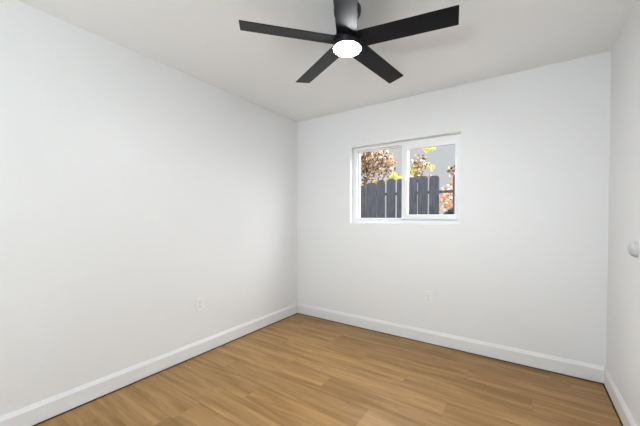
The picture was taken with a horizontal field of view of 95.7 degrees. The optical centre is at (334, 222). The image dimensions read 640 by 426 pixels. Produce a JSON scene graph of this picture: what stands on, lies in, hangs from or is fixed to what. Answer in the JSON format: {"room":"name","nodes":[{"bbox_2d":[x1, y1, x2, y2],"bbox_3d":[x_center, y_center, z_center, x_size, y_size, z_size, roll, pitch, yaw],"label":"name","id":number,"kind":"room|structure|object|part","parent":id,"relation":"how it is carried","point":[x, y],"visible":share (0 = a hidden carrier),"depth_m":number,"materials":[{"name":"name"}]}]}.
{"room":"empty bedroom","nodes":[
{"label":"empty bedroom","id":0,"kind":"room"},
{"bbox_2d":[0,0,297,425],"bbox_3d":[-2.164,0.037,1.188,0.140,2.560,6.350,1,1,33],"label":"wall","id":1,"kind":"structure","parent":0,"point":[136,188],"depth_m":2.05,"materials":[{"name":"white paint"}]},
{"bbox_2d":[0,303,297,425],"bbox_3d":[-2.102,1.132,1.163,0.014,0.117,6.070,1,1,33],"label":"baseboard","id":2,"kind":"structure","parent":1,"relation":"attached to","point":[30,415],"depth_m":2.08,"materials":[{"name":"white paint"}]},
{"bbox_2d":[196,297,203,311],"bbox_3d":[-1.196,0.731,2.577,0.010,0.117,0.072,1,1,33],"label":"wall outlet","id":3,"kind":"object","parent":1,"relation":"attached to","point":[199,301],"visible":1,"depth_m":2.57,"materials":[{"name":"white plastic"}]},
{"bbox_2d":[17,0,636,121],"bbox_3d":[-0.861,-1.302,0.337,3.224,0.150,6.350,1,1,33],"label":"ceiling","id":4,"kind":"structure","parent":0,"point":[203,40],"depth_m":1.99,"materials":[{"name":"white paint"}]},
{"bbox_2d":[239,0,458,83],"bbox_3d":[0.104,-1.119,1.700,1.165,0.250,1.156,1,1,33],"label":"ceiling fan","id":5,"kind":"object","parent":4,"relation":"hanging from","point":[348,41],"visible":1,"depth_m":1.61,"materials":[{"name":"black metal"}]},
{"bbox_3d":[-0.244,-1.053,1.611,0.540,0.005,0.119,0,12,-14],"label":"blade","id":6,"kind":"part","parent":5,"relation":"part of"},
{"bbox_3d":[-0.098,-1.058,1.970,0.119,0.005,0.540,-14,8,-31],"label":"blade","id":7,"kind":"part","parent":5,"relation":"part of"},
{"bbox_3d":[0.052,-1.048,1.361,0.119,0.004,0.540,12,2,4],"label":"blade","id":8,"kind":"part","parent":5,"relation":"part of","materials":[{"name":"black metal"}]},
{"bbox_2d":[334,41,360,56],"bbox_3d":[0.076,-1.004,1.691,0.160,0.019,0.160,1,1,33],"label":"diffuser","id":9,"kind":"object","parent":5,"relation":"attached to","point":[341,48],"depth_m":1.66,"materials":[{"name":"white glass"}]},
{"bbox_3d":[0.289,-1.056,1.942,0.119,0.005,0.540,-14,-8,39],"label":"blade","id":10,"kind":"part","parent":5,"relation":"part of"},
{"bbox_3d":[0.382,-1.050,1.566,0.540,0.004,0.119,1,-10,22],"label":"blade","id":11,"kind":"part","parent":5,"relation":"part of","materials":[{"name":"black wood"}]},
{"bbox_2d":[33,313,622,425],"bbox_3d":[-0.905,1.274,0.317,3.224,0.120,6.210,1,1,33],"label":"floor","id":12,"kind":"structure","parent":0,"point":[297,369],"depth_m":2.06,"materials":[{"name":"brown wood"}]},
{"bbox_2d":[297,51,610,382],"bbox_3d":[0.808,0.018,2.974,2.944,2.560,0.140,1,1,33],"label":"wall","id":13,"kind":"structure","parent":0,"point":[524,266],"depth_m":2.53,"materials":[{"name":"white paint"}]},
{"bbox_2d":[353,133,460,224],"bbox_3d":[0.718,-0.412,3.047,1.160,0.857,0.104,1,1,33],"label":"window","id":14,"kind":"structure","parent":13,"relation":"in","point":[446,219],"depth_m":3.00,"materials":[{"name":"white plastic"}]},
{"bbox_3d":[0.532,-0.423,3.193,0.586,0.779,0.032,1,1,33],"label":"fixed pane","id":15,"kind":"part","parent":14,"relation":"part of","materials":[{"name":"clear glass"}]},
{"bbox_3d":[0.944,-0.418,2.888,0.548,0.783,0.032,1,1,33],"label":"sliding sash","id":16,"kind":"part","parent":14,"relation":"part of","materials":[{"name":"white plastic"}]},
{"bbox_2d":[425,291,432,303],"bbox_3d":[0.920,0.733,2.823,0.072,0.117,0.010,1,1,33],"label":"wall outlet","id":17,"kind":"object","parent":13,"relation":"attached to","point":[428,295],"visible":1,"depth_m":2.82,"materials":[{"name":"white plastic"}]},
{"bbox_2d":[298,303,603,382],"bbox_3d":[0.764,1.112,2.925,2.917,0.117,0.014,1,1,33],"label":"baseboard","id":18,"kind":"structure","parent":13,"relation":"attached to","point":[588,371],"depth_m":2.62,"materials":[{"name":"white paint"}]},
{"bbox_2d":[606,0,639,425],"bbox_3d":[0.384,0.069,-0.440,0.260,2.560,6.350,1,1,33],"label":"wall","id":19,"kind":"structure","parent":0,"point":[623,285],"depth_m":1.77,"materials":[{"name":"white paint"}]},
{"bbox_2d":[604,367,636,425],"bbox_3d":[0.318,1.161,-0.383,0.014,0.117,6.072,1,1,34],"label":"baseboard","id":20,"kind":"structure","parent":19,"relation":"attached to","point":[621,408],"depth_m":1.81,"materials":[{"name":"white paint"}]},
{"bbox_2d":[628,242,639,256],"bbox_3d":[1.620,0.146,1.571,0.036,0.086,0.086,1,1,31],"label":"door knob","id":21,"kind":"object","parent":19,"relation":"attached to","point":[634,247],"visible":1,"depth_m":1.55,"materials":[{"name":"grey plastic"}]},
{"label":"outside","id":22,"kind":"structure","parent":0,"visible":0},
{"bbox_3d":[5.045,1.259,11.635,24.000,0.100,18.989,1,1,33],"label":"ground","id":23,"kind":"structure","parent":22,"visible":0},
{"bbox_2d":[361,149,400,186],"bbox_3d":[0.413,-0.259,6.129,2.173,3.082,0.863,1,1,33],"label":"tree","id":24,"kind":"object","parent":23,"relation":"on","point":[368,166],"visible":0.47,"depth_m":5.68,"materials":[{"name":"brown plant"}]},
{"bbox_2d":[361,175,454,217],"bbox_3d":[0.752,0.320,4.526,7.200,1.969,0.148,1,1,33],"label":"picket fence","id":25,"kind":"object","parent":23,"relation":"on","point":[373,195],"visible":0.07,"depth_m":4.29,"materials":[{"name":"grey wood"}]},
{"bbox_3d":[0.735,-0.432,4.485,7.200,0.036,0.038,1,1,33],"label":"rail","id":26,"kind":"part","parent":25,"relation":"part of","materials":[{"name":"grey wood"}]},
{"bbox_2d":[401,147,435,182],"bbox_3d":[1.321,0.045,4.606,0.558,2.520,0.321,1,1,33],"label":"tree","id":27,"kind":"object","parent":23,"relation":"on","point":[419,163],"visible":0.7,"depth_m":4.55,"materials":[{"name":"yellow plant"}]},
{"bbox_2d":[439,164,454,211],"bbox_3d":[2.301,-0.171,4.824,1.114,2.950,0.635,1,1,33],"label":"tree","id":28,"kind":"object","parent":23,"relation":"on","point":[446,204],"visible":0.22,"depth_m":4.96,"materials":[{"name":"brown plant"}]},
{"bbox_2d":[444,207,452,213],"bbox_3d":[1.822,0.532,4.339,0.620,1.557,0.485,1,1,33],"label":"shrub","id":29,"kind":"object","parent":23,"relation":"on","point":[450,211],"visible":0.02,"depth_m":4.34,"materials":[{"name":"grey plant"}]}
]}

